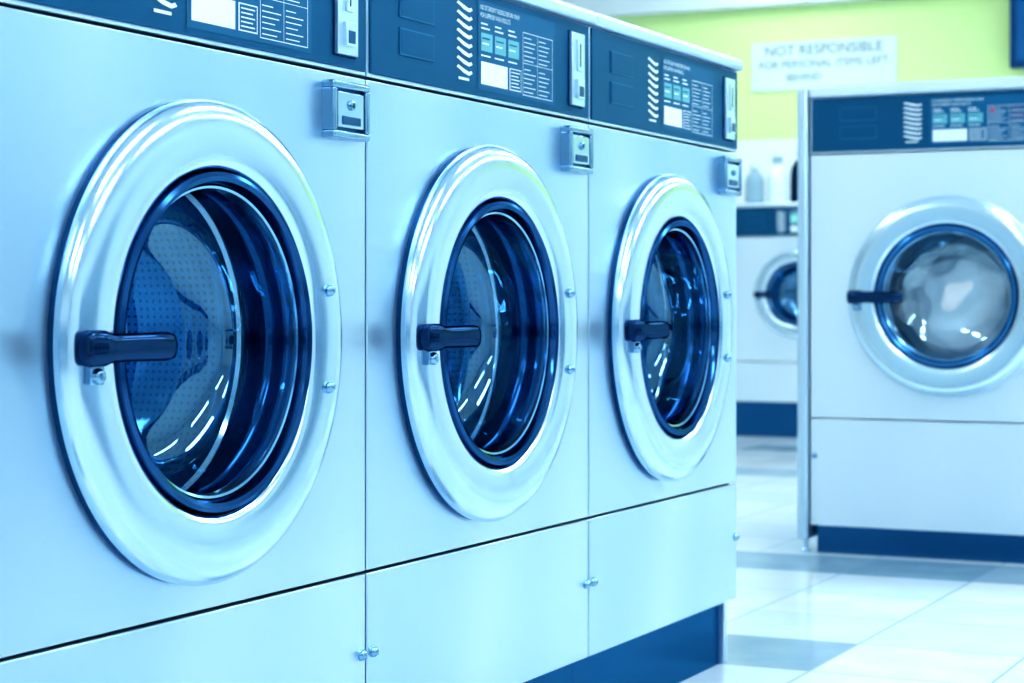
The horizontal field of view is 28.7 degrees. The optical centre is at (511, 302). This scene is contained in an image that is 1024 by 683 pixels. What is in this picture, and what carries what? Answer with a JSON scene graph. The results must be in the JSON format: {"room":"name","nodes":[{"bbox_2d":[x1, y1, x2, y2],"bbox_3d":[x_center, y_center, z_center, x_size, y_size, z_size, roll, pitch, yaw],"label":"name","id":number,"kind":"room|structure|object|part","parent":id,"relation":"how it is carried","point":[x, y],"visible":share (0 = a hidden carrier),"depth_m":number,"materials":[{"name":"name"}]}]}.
{"room":"laundry","nodes":[
{"label":"laundry","id":0,"kind":"room"},
{"bbox_2d":[616,0,1023,203],"bbox_3d":[2.656,-0.659,9.739,9.100,2.600,0.050,0,0,26],"label":"wall","id":1,"kind":"structure","parent":0,"point":[937,39],"depth_m":10.21,"materials":[{"name":"paint"}]},
{"bbox_2d":[561,0,873,17],"bbox_3d":[2.624,-1.744,9.671,9.100,0.430,0.100,0,0,26],"label":"trim","id":2,"kind":"structure","parent":1,"relation":"attached to","point":[611,8],"depth_m":10.48,"materials":[{"name":"white paint"}]},
{"bbox_2d":[752,36,896,91],"bbox_3d":[1.590,-1.219,10.217,0.763,0.250,0.014,0,0,26],"label":"wall sign","id":3,"kind":"object","parent":1,"relation":"attached to","point":[780,66],"visible":0.98,"depth_m":10.21,"materials":[{"name":"white paper"}]},
{"bbox_2d":[1010,0,1023,68],"bbox_3d":[2.868,-1.333,9.551,0.955,0.382,0.104,0,0,26],"label":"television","id":4,"kind":"object","parent":1,"relation":"attached to","point":[1016,6],"visible":1,"depth_m":9.70,"materials":[{"name":"blue"}]},
{"bbox_2d":[680,436,1023,682],"bbox_3d":[-0.112,0.666,3.995,9.100,0.050,12.700,0,0,26],"label":"floor","id":5,"kind":"structure","parent":0,"point":[794,616],"depth_m":4.20,"materials":[{"name":"tile"}]},
{"bbox_2d":[0,0,369,682],"bbox_3d":[-0.610,0.104,2.216,0.756,1.073,0.659,0,0,26],"label":"washing machine","id":6,"kind":"object","parent":5,"relation":"on","point":[182,182],"visible":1,"depth_m":2.05,"materials":[{"name":"metal"}]},
{"bbox_3d":[-0.360,0.042,1.890,0.023,0.034,0.138,0,0,26],"label":"handle","id":7,"kind":"part","parent":6,"relation":"part of","materials":[{"name":"black plastic"}]},
{"bbox_3d":[-0.324,0.423,2.078,0.018,0.204,0.656,0,0,26],"label":"panel","id":8,"kind":"part","parent":6,"relation":"part of","materials":[{"name":"metal"}]},
{"bbox_3d":[-0.324,-0.340,2.078,0.023,0.142,0.656,0,0,26],"label":"control panel","id":9,"kind":"part","parent":6,"relation":"part of","materials":[{"name":"metal"}]},
{"bbox_3d":[-0.308,0.040,2.059,0.035,0.499,0.499,0,0,26],"label":"door","id":10,"kind":"part","parent":6,"relation":"part of","materials":[{"name":"silver metal"}]},
{"bbox_3d":[-0.359,0.040,2.083,0.106,0.315,0.315,0,0,26],"label":"door glass","id":11,"kind":"part","parent":6,"relation":"part of","materials":[{"name":"clear glass"}]},
{"bbox_3d":[-0.192,-0.222,2.313,0.017,0.052,0.069,0,0,26],"label":"plate","id":12,"kind":"part","parent":6,"relation":"part of","materials":[{"name":"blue metal"}]},
{"bbox_2d":[356,0,595,682],"bbox_3d":[-0.323,0.104,2.810,0.756,1.073,0.659,0,0,26],"label":"washing machine","id":13,"kind":"object","parent":5,"relation":"on","point":[479,157],"visible":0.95,"depth_m":2.64,"materials":[{"name":"metal"}]},
{"bbox_3d":[-0.074,0.042,2.484,0.023,0.034,0.138,0,0,26],"label":"handle","id":14,"kind":"part","parent":13,"relation":"part of","materials":[{"name":"black plastic"}]},
{"bbox_3d":[-0.038,0.423,2.672,0.018,0.204,0.656,0,0,26],"label":"panel","id":15,"kind":"part","parent":13,"relation":"part of","materials":[{"name":"metal"}]},
{"bbox_3d":[-0.037,-0.340,2.672,0.023,0.142,0.656,0,0,26],"label":"control panel","id":16,"kind":"part","parent":13,"relation":"part of","materials":[{"name":"metal"}]},
{"bbox_3d":[-0.038,0.026,2.672,0.018,0.582,0.656,0,0,26],"label":"panel","id":17,"kind":"part","parent":13,"relation":"part of","materials":[{"name":"metal"}]},
{"bbox_3d":[-0.022,0.040,2.654,0.035,0.499,0.499,0,0,26],"label":"door","id":18,"kind":"part","parent":13,"relation":"part of","materials":[{"name":"silver metal"}]},
{"bbox_3d":[-0.073,0.040,2.678,0.106,0.315,0.315,0,0,26],"label":"door glass","id":19,"kind":"part","parent":13,"relation":"part of","materials":[{"name":"clear glass"}]},
{"bbox_3d":[-0.340,-0.421,2.818,0.718,0.021,0.659,0,0,26],"label":"lid","id":20,"kind":"part","parent":13,"relation":"part of","materials":[{"name":"metal"}]},
{"bbox_3d":[0.094,-0.222,2.908,0.017,0.052,0.069,0,0,26],"label":"plate","id":21,"kind":"part","parent":13,"relation":"part of","materials":[{"name":"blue metal"}]},
{"bbox_2d":[573,12,742,682],"bbox_3d":[-0.037,0.104,3.405,0.756,1.073,0.659,0,0,26],"label":"washing machine","id":22,"kind":"object","parent":5,"relation":"on","point":[664,185],"visible":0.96,"depth_m":3.22,"materials":[{"name":"metal"}]},
{"bbox_3d":[0.213,0.042,3.079,0.023,0.034,0.138,0,0,26],"label":"handle","id":23,"kind":"part","parent":22,"relation":"part of","materials":[{"name":"black plastic"}]},
{"bbox_3d":[0.249,-0.340,3.267,0.023,0.142,0.656,0,0,26],"label":"control panel","id":24,"kind":"part","parent":22,"relation":"part of","materials":[{"name":"metal"}]},
{"bbox_3d":[0.249,0.423,3.267,0.018,0.204,0.656,0,0,26],"label":"panel","id":25,"kind":"part","parent":22,"relation":"part of","materials":[{"name":"metal"}]},
{"bbox_3d":[0.249,0.026,3.267,0.018,0.582,0.656,0,0,26],"label":"panel","id":26,"kind":"part","parent":22,"relation":"part of","materials":[{"name":"metal"}]},
{"bbox_3d":[-0.054,-0.421,3.413,0.718,0.021,0.659,0,0,26],"label":"lid","id":27,"kind":"part","parent":22,"relation":"part of","materials":[{"name":"metal"}]},
{"bbox_3d":[0.265,0.040,3.248,0.035,0.499,0.499,0,0,26],"label":"door","id":28,"kind":"part","parent":22,"relation":"part of","materials":[{"name":"silver metal"}]},
{"bbox_3d":[0.372,0.582,3.558,0.018,0.118,0.016,0,0,26],"label":"corner post","id":29,"kind":"part","parent":22,"relation":"part of","materials":[{"name":"metal"}]},
{"bbox_3d":[0.381,-0.222,3.502,0.017,0.052,0.069,0,0,26],"label":"plate","id":30,"kind":"part","parent":22,"relation":"part of","materials":[{"name":"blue metal"}]},
{"bbox_2d":[736,202,797,436],"bbox_3d":[1.500,0.081,9.805,0.659,1.120,0.754,0,0,26],"label":"washing machine","id":31,"kind":"object","parent":5,"relation":"on","point":[766,233],"visible":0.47,"depth_m":9.59,"materials":[{"name":"metal"}]},
{"bbox_2d":[745,163,763,202],"bbox_3d":[1.190,-0.581,9.807,0.092,0.204,0.082,0,0,26],"label":"detergent bottle","id":32,"kind":"object","parent":31,"relation":"on","point":[754,184],"visible":0.87,"depth_m":9.77,"materials":[{"name":"blue plastic"}]},
{"bbox_3d":[1.209,-0.041,9.538,0.116,0.028,0.019,0,0,26],"label":"handle","id":33,"kind":"part","parent":31,"relation":"part of","materials":[{"name":"black plastic"}]},
{"bbox_3d":[1.362,0.378,9.518,0.656,0.191,0.018,0,0,26],"label":"panel","id":34,"kind":"part","parent":31,"relation":"part of","materials":[{"name":"metal"}]},
{"bbox_3d":[1.508,-0.469,9.821,0.659,0.020,0.718,0,0,26],"label":"lid","id":35,"kind":"part","parent":31,"relation":"part of","materials":[{"name":"metal"}]},
{"bbox_3d":[1.362,-0.018,9.518,0.656,0.593,0.018,0,0,26],"label":"panel","id":36,"kind":"part","parent":31,"relation":"part of","materials":[{"name":"metal"}]},
{"bbox_3d":[1.362,-0.388,9.518,0.656,0.141,0.023,0,0,26],"label":"control panel","id":37,"kind":"part","parent":31,"relation":"part of","materials":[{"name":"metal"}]},
{"bbox_3d":[1.353,-0.043,9.498,0.420,0.420,0.035,0,0,26],"label":"door","id":38,"kind":"part","parent":31,"relation":"part of","materials":[{"name":"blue metal"}]},
{"bbox_2d":[767,156,788,202],"bbox_3d":[1.306,-0.599,9.828,0.109,0.240,0.096,0,0,26],"label":"detergent bottle","id":39,"kind":"object","parent":31,"relation":"on","point":[777,177],"visible":0.82,"depth_m":9.79,"materials":[{"name":"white plastic"}]},
{"bbox_3d":[1.377,-0.043,9.549,0.265,0.265,0.106,0,0,26],"label":"door glass","id":40,"kind":"part","parent":31,"relation":"part of","materials":[{"name":"clear glass"}]},
{"bbox_2d":[790,150,797,201],"bbox_3d":[1.444,-0.623,9.906,0.131,0.288,0.115,0,0,26],"label":"detergent bottle","id":41,"kind":"object","parent":31,"relation":"on","point":[794,170],"visible":0.16,"depth_m":9.88,"materials":[{"name":"black plastic"}]},
{"bbox_2d":[798,76,1023,563],"bbox_3d":[1.232,0.043,5.318,0.741,1.195,0.856,0,0,26],"label":"washing machine","id":42,"kind":"object","parent":5,"relation":"on","point":[904,451],"visible":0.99,"depth_m":5.02,"materials":[{"name":"metal"}]},
{"bbox_3d":[0.919,0.028,5.489,0.029,1.156,0.812,0,0,26],"label":"panel","id":43,"kind":"part","parent":42,"relation":"part of","materials":[{"name":"metal"}]},
{"bbox_3d":[0.908,-0.015,5.012,0.138,0.034,0.023,0,0,26],"label":"handle","id":44,"kind":"part","parent":42,"relation":"part of","materials":[{"name":"black plastic"}]},
{"bbox_3d":[1.254,-0.539,5.328,0.709,0.030,0.818,0,0,26],"label":"lid","id":45,"kind":"part","parent":42,"relation":"part of","materials":[{"name":"metal"}]},
{"bbox_3d":[1.087,0.433,4.980,0.706,0.272,0.018,0,0,26],"label":"panel","id":46,"kind":"part","parent":42,"relation":"part of","materials":[{"name":"metal"}]},
{"bbox_3d":[1.087,-0.042,4.980,0.706,0.671,0.018,0,0,26],"label":"panel","id":47,"kind":"part","parent":42,"relation":"part of","materials":[{"name":"metal"}]},
{"bbox_3d":[1.087,-0.453,4.980,0.706,0.143,0.023,0,0,26],"label":"control panel","id":48,"kind":"part","parent":42,"relation":"part of","materials":[{"name":"metal"}]},
{"bbox_3d":[1.077,-0.017,4.960,0.499,0.499,0.035,0,0,26],"label":"door","id":49,"kind":"part","parent":42,"relation":"part of","materials":[{"name":"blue metal"}]},
{"bbox_2d":[892,236,1009,356],"bbox_3d":[1.187,0.004,5.176,0.429,0.381,0.291,0,0,26],"label":"laundry","id":50,"kind":"object","parent":42,"relation":"in","point":[955,301],"visible":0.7,"depth_m":5.08,"materials":[{"name":"white fabric"}]},
{"bbox_3d":[1.102,-0.017,5.011,0.315,0.315,0.106,0,0,26],"label":"door glass","id":51,"kind":"part","parent":42,"relation":"part of","materials":[{"name":"clear glass"}]},
{"bbox_3d":[1.087,-0.017,4.968,0.495,0.495,0.005,0,0,26],"label":"hinge plate","id":52,"kind":"part","parent":42,"relation":"part of","materials":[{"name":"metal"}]}
]}

